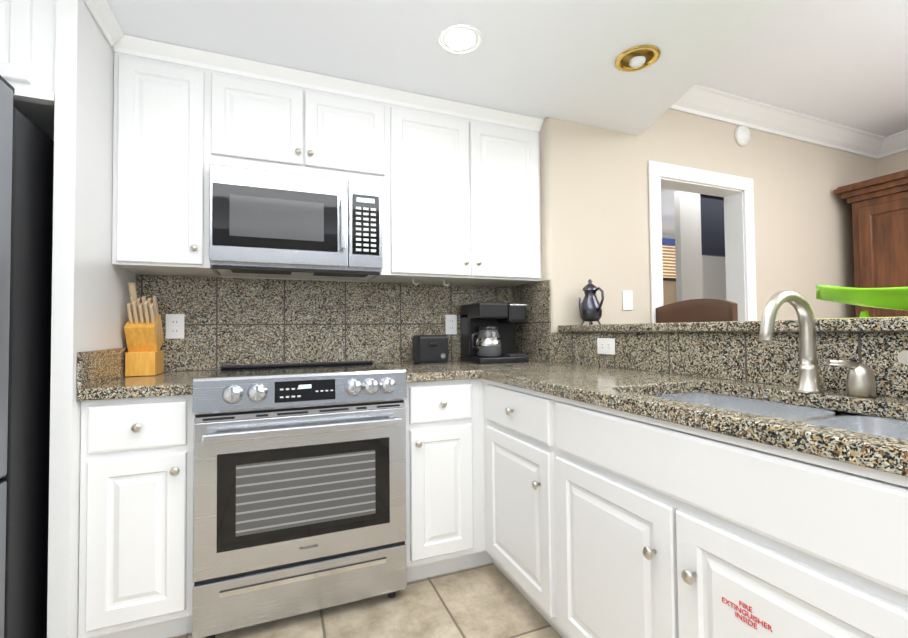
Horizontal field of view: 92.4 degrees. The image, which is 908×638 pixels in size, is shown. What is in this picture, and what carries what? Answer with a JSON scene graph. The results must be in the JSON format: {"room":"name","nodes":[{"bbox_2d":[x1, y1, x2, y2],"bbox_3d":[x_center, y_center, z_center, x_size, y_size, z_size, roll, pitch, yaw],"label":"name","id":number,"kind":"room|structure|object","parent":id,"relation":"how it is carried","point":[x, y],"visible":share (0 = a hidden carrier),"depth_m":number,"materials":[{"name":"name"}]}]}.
{"room":"kitchen","nodes":[
{"label":"kitchen","id":0,"kind":"room"},
{"bbox_2d":[137,274,508,371],"bbox_3d":[-1.008,-0.188,2.248,3.160,2.700,0.120,0,-2,-22],"label":"wall","id":1,"kind":"structure","parent":0,"point":[297,279],"depth_m":2.25,"materials":[{"name":"white stone"}]},
{"bbox_2d":[0,0,55,140],"bbox_3d":[-1.812,-0.896,1.500,1.030,0.423,0.703,0,-2,-22],"label":"upper cabinet","id":2,"kind":"object","parent":1,"relation":"attached to","point":[27,46],"visible":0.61,"depth_m":1.38,"materials":[{"name":"white wood"}]},
{"bbox_2d":[108,28,219,276],"bbox_3d":[-1.239,-0.656,1.915,0.338,0.893,0.348,0,-2,-22],"label":"upper cabinet","id":3,"kind":"object","parent":1,"relation":"attached to","point":[165,93],"depth_m":1.76,"materials":[{"name":"white wood"}]},
{"bbox_2d":[212,53,391,187],"bbox_3d":[-0.740,-0.873,2.122,0.762,0.458,0.348,0,-2,-22],"label":"upper cabinet","id":4,"kind":"object","parent":1,"relation":"attached to","point":[273,118],"depth_m":1.96,"materials":[{"name":"white wood"}]},
{"bbox_2d":[209,164,382,280],"bbox_3d":[-0.729,-0.418,2.064,0.716,0.419,0.438,0,-2,-22],"label":"over-the-range microwave","id":5,"kind":"object","parent":4,"relation":"attached to","point":[269,224],"visible":1,"depth_m":1.90,"materials":[{"name":"silver metal"}]},
{"bbox_2d":[368,89,543,286],"bbox_3d":[0.007,-0.655,2.416,0.908,0.893,0.348,0,-2,-22],"label":"upper cabinet","id":6,"kind":"object","parent":1,"relation":"attached to","point":[459,182],"depth_m":2.25,"materials":[{"name":"white wood"}]},
{"bbox_2d":[169,562,561,637],"bbox_3d":[2.403,1.163,2.393,9.840,0.060,7.920,0,-2,-22],"label":"floor","id":7,"kind":"structure","parent":0,"point":[488,600],"depth_m":1.67,"materials":[{"name":"tile"}]},
{"bbox_2d":[0,75,53,637],"bbox_3d":[-1.784,0.241,1.336,0.910,1.810,0.909,0,-2,-22],"label":"fridge","id":8,"kind":"object","parent":7,"relation":"on","point":[26,187],"visible":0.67,"depth_m":1.29,"materials":[{"name":"black metal"}]},
{"bbox_2d":[47,0,136,637],"bbox_3d":[-1.359,0.022,1.679,0.055,2.258,0.658,0,-2,-22],"label":"wall","id":9,"kind":"structure","parent":7,"relation":"on","point":[91,300],"depth_m":1.40,"materials":[{"name":"white paint"}]},
{"bbox_2d":[78,395,194,637],"bbox_3d":[-1.181,0.714,1.751,0.326,0.876,0.618,0,-2,-22],"label":"base cabinet","id":10,"kind":"object","parent":7,"relation":"on","point":[136,532],"depth_m":1.47,"materials":[{"name":"white wood"}]},
{"bbox_2d":[77,275,220,400],"bbox_3d":[-1.177,0.030,1.745,0.328,0.484,0.595,0,-2,-22],"label":"countertop","id":11,"kind":"structure","parent":10,"relation":"on","point":[100,373],"depth_m":2.03,"materials":[{"name":"stone"}]},
{"bbox_2d":[124,282,163,376],"bbox_3d":[-1.329,0.043,1.869,0.105,0.392,0.190,0,-2,-22],"label":"knife block","id":12,"kind":"object","parent":11,"relation":"on","point":[144,354],"visible":1,"depth_m":1.82,"materials":[{"name":"brown wood"}]},
{"bbox_2d":[166,314,183,338],"bbox_3d":[-1.306,0.035,2.038,0.075,0.115,0.007,0,-2,-22],"label":"electrical outlet","id":13,"kind":"object","parent":11,"relation":"attached to","point":[174,326],"visible":1,"depth_m":2.04,"materials":[{"name":"white plastic"}]},
{"bbox_2d":[192,360,406,637],"bbox_3d":[-0.652,0.682,1.900,0.758,0.936,0.692,0,-2,-22],"label":"range","id":14,"kind":"object","parent":7,"relation":"on","point":[299,488],"visible":1,"depth_m":1.62,"materials":[{"name":"silver metal"}]},
{"bbox_2d":[404,379,481,581],"bbox_3d":[-0.144,0.715,2.168,0.376,0.876,0.618,0,-2,-22],"label":"base cabinet","id":15,"kind":"object","parent":7,"relation":"on","point":[444,420],"depth_m":1.88,"materials":[{"name":"white wood"}]},
{"bbox_2d":[478,379,693,637],"bbox_3d":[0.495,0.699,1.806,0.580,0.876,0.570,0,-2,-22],"label":"base cabinet","id":16,"kind":"object","parent":7,"relation":"on","point":[569,518],"depth_m":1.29,"materials":[{"name":"white wood"}]},
{"bbox_2d":[425,280,907,476],"bbox_3d":[0.784,0.094,1.061,0.636,0.687,3.398,0,-2,-22],"label":"countertop","id":17,"kind":"structure","parent":16,"relation":"on","point":[866,366],"depth_m":1.32,"materials":[{"name":"stone"}]},
{"bbox_2d":[412,335,448,364],"bbox_3d":[-0.125,0.162,2.330,0.170,0.156,0.147,0,-2,-22],"label":"toaster","id":18,"kind":"object","parent":17,"relation":"on","point":[430,349],"visible":1,"depth_m":2.27,"materials":[{"name":"black plastic"}]},
{"bbox_2d":[445,315,456,333],"bbox_3d":[-0.017,0.033,2.557,0.070,0.115,0.007,0,-2,-22],"label":"electrical outlet","id":19,"kind":"object","parent":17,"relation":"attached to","point":[451,324],"visible":1,"depth_m":2.55,"materials":[{"name":"white plastic"}]},
{"bbox_2d":[460,302,528,363],"bbox_3d":[0.212,0.075,2.472,0.329,0.330,0.270,0,-2,-22],"label":"coffee maker","id":20,"kind":"object","parent":17,"relation":"on","point":[487,332],"visible":1,"depth_m":2.39,"materials":[{"name":"black plastic"}]},
{"bbox_2d":[597,338,614,354],"bbox_3d":[0.714,0.128,2.047,0.007,0.075,0.115,0,-2,-22],"label":"outlet","id":21,"kind":"object","parent":17,"relation":"attached to","point":[605,345],"visible":1,"depth_m":2.04,"materials":[{"name":"white plastic"}]},
{"bbox_2d":[652,393,907,440],"bbox_3d":[0.800,0.336,1.008,0.422,0.200,0.852,0,-2,-22],"label":"sink","id":22,"kind":"object","parent":17,"relation":"in","point":[898,429],"depth_m":1.18,"materials":[{"name":"silver metal"}]},
{"bbox_2d":[759,290,907,397],"bbox_3d":[0.954,0.059,1.076,0.250,0.277,0.274,0,-2,-22],"label":"faucet","id":23,"kind":"object","parent":17,"relation":"on","point":[860,380],"depth_m":1.15,"materials":[{"name":"silver metal"}]},
{"bbox_2d":[674,190,702,301],"bbox_3d":[2.567,-0.117,4.735,0.310,2.618,0.070,0,-2,-22],"label":"column","id":24,"kind":"structure","parent":7,"relation":"on","point":[688,246],"depth_m":4.71,"materials":[{"name":"white paint"}]},
{"bbox_2d":[656,299,737,322],"bbox_3d":[1.179,0.516,2.330,0.450,1.255,0.480,0,-2,-22],"label":"bar stool","id":25,"kind":"object","parent":7,"relation":"on","point":[705,310],"visible":0.1,"depth_m":2.41,"materials":[{"name":"brown wood"}]},
{"bbox_2d":[833,169,907,317],"bbox_3d":[3.508,0.054,2.655,0.653,2.150,1.630,0,-2,-22],"label":"armoire","id":26,"kind":"object","parent":7,"relation":"on","point":[880,224],"visible":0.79,"depth_m":3.10,"materials":[{"name":"brown wood"}]},
{"bbox_2d":[107,0,786,135],"bbox_3d":[0.164,-1.397,0.060,3.700,0.460,5.120,0,-2,-22],"label":"ceiling","id":27,"kind":"structure","parent":0,"point":[544,59],"depth_m":1.76,"materials":[{"name":"white paint"}]},
{"bbox_2d":[439,24,481,52],"bbox_3d":[0.026,-1.119,1.743,0.170,0.004,0.170,0,-2,-22],"label":"recessed light","id":28,"kind":"object","parent":27,"relation":"in","point":[460,38],"visible":1,"depth_m":1.74,"materials":[{"name":"white plastic"}]},
{"bbox_2d":[615,45,659,71],"bbox_3d":[0.791,-1.113,1.878,0.182,0.024,0.182,0,-2,-22],"label":"recessed light","id":29,"kind":"object","parent":27,"relation":"in","point":[637,58],"visible":1,"depth_m":1.87,"materials":[{"name":"gold metal"}]},
{"bbox_2d":[661,188,674,233],"bbox_3d":[2.985,-1.470,5.187,6.440,0.100,3.078,0,-2,-22],"label":"ceiling","id":30,"kind":"structure","parent":0,"point":[667,212],"depth_m":5.69,"materials":[{"name":"white paint"}]},
{"bbox_2d":[662,238,674,245],"bbox_3d":[3.422,-1.208,6.163,2.300,0.378,0.120,0,-2,-22],"label":"valance","id":31,"kind":"object","parent":30,"relation":"attached to","point":[668,241],"depth_m":5.89,"materials":[{"name":"blue fabric"}]},
{"bbox_2d":[700,194,724,256],"bbox_3d":[2.982,-1.078,5.033,0.560,0.688,0.060,0,-2,-22],"label":"curtain","id":32,"kind":"object","parent":30,"relation":"hanging from","point":[712,229],"visible":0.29,"depth_m":5.00,"materials":[{"name":"black fabric"}]},
{"bbox_2d":[662,233,725,299],"bbox_3d":[2.457,-0.106,6.658,6.560,2.700,0.120,0,-2,-22],"label":"wall","id":33,"kind":"structure","parent":0,"point":[714,277],"depth_m":7.38,"materials":[{"name":"white paint"}]},
{"bbox_2d":[662,245,675,280],"bbox_3d":[3.246,-0.920,6.907,0.950,0.615,0.048,0,-2,-22],"label":"room window","id":34,"kind":"structure","parent":33,"relation":"in","point":[669,262],"depth_m":6.98,"materials":[{"name":"brown wood"}]},
{"bbox_2d":[663,281,676,305],"bbox_3d":[2.886,0.314,6.741,1.740,1.855,0.018,0,-2,-22],"label":"wall panel","id":35,"kind":"object","parent":33,"relation":"attached to","point":[669,292],"depth_m":6.98,"materials":[{"name":"beige paint"}]},
{"bbox_2d":[540,109,876,362],"bbox_3d":[3.487,-0.192,3.774,6.560,2.700,0.398,0,-2,-22],"label":"wall","id":36,"kind":"structure","parent":0,"point":[594,192],"depth_m":2.71,"materials":[{"name":"beige paint"}]},
{"bbox_2d":[77,275,907,397],"bbox_3d":[0.129,-0.021,0.801,2.046,0.458,3.398,0,-2,-22],"label":"backsplash","id":37,"kind":"structure","parent":36,"relation":"attached to","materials":[{"name":"stone"}]},
{"bbox_2d":[622,291,632,309],"bbox_3d":[1.022,-0.110,2.559,0.075,0.115,0.008,0,-2,-22],"label":"light switch","id":38,"kind":"object","parent":36,"relation":"attached to","point":[627,299],"visible":1,"depth_m":2.56,"materials":[{"name":"white plastic"}]},
{"bbox_2d":[648,160,756,322],"bbox_3d":[1.604,0.095,2.854,0.940,2.115,0.148,0,-2,-22],"label":"door frame","id":39,"kind":"structure","parent":36,"relation":"attached to","point":[736,193],"depth_m":2.94,"materials":[{"name":"white wood"}]},
{"bbox_2d":[734,126,750,145],"bbox_3d":[1.972,-1.249,2.960,0.136,0.136,0.037,0,-2,-22],"label":"smoke detector","id":40,"kind":"object","parent":36,"relation":"attached to","point":[742,134],"visible":1,"depth_m":2.94,"materials":[{"name":"white plastic"}]},
{"bbox_2d":[669,84,888,157],"bbox_3d":[2.266,-1.385,3.046,2.430,0.125,0.105,0,-2,-22],"label":"crown molding","id":41,"kind":"structure","parent":36,"relation":"attached to","point":[708,102],"depth_m":3.04,"materials":[{"name":"white wood"}]},
{"bbox_2d":[696,0,907,136],"bbox_3d":[2.450,-1.573,0.704,4.077,0.120,4.600,0,-2,-22],"label":"ceiling","id":42,"kind":"structure","parent":0,"point":[844,62],"depth_m":2.50,"materials":[{"name":"white paint"}]},
{"bbox_2d":[876,150,907,176],"bbox_3d":[4.388,-0.260,1.508,0.120,2.700,4.720,0,-2,-22],"label":"wall","id":43,"kind":"structure","parent":0,"point":[892,163],"depth_m":3.50,"materials":[{"name":"beige paint"}]},
{"bbox_2d":[873,130,907,158],"bbox_3d":[4.293,-1.447,1.441,0.107,0.125,4.600,0,-2,-22],"label":"crown molding","id":44,"kind":"structure","parent":43,"relation":"attached to","point":[898,142],"depth_m":3.43,"materials":[{"name":"white wood"}]},
{"bbox_3d":[1.225,0.569,1.009,0.140,1.078,2.998,0,-2,-22],"label":"wall","id":45,"kind":"structure","parent":0,"visible":0},
{"bbox_2d":[558,317,907,331],"bbox_3d":[1.278,0.011,1.047,0.335,0.035,2.998,0,-2,-22],"label":"bar ledge","id":46,"kind":"object","parent":45,"relation":"on","point":[895,324],"visible":1,"depth_m":1.41,"materials":[{"name":"stone"}]},
{"bbox_2d":[579,279,603,324],"bbox_3d":[0.736,-0.091,2.361,0.119,0.250,0.221,0,-2,-22],"label":"teapot","id":47,"kind":"object","parent":46,"relation":"on","point":[590,309],"visible":0.98,"depth_m":2.32,"materials":[{"name":"grey metal"}]},
{"bbox_2d":[822,316,907,318],"bbox_3d":[1.331,-0.011,0.935,0.260,0.002,0.850,0,-2,-22],"label":"placemat","id":48,"kind":"object","parent":46,"relation":"on","point":[862,317],"depth_m":1.16,"materials":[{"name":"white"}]},
{"bbox_2d":[816,284,907,317],"bbox_3d":[1.285,-0.065,1.021,0.320,0.110,0.760,0,-2,-22],"label":"bowl","id":49,"kind":"object","parent":48,"relation":"on","point":[894,298],"visible":0.98,"depth_m":1.19,"materials":[{"name":"green plastic"}]}
]}

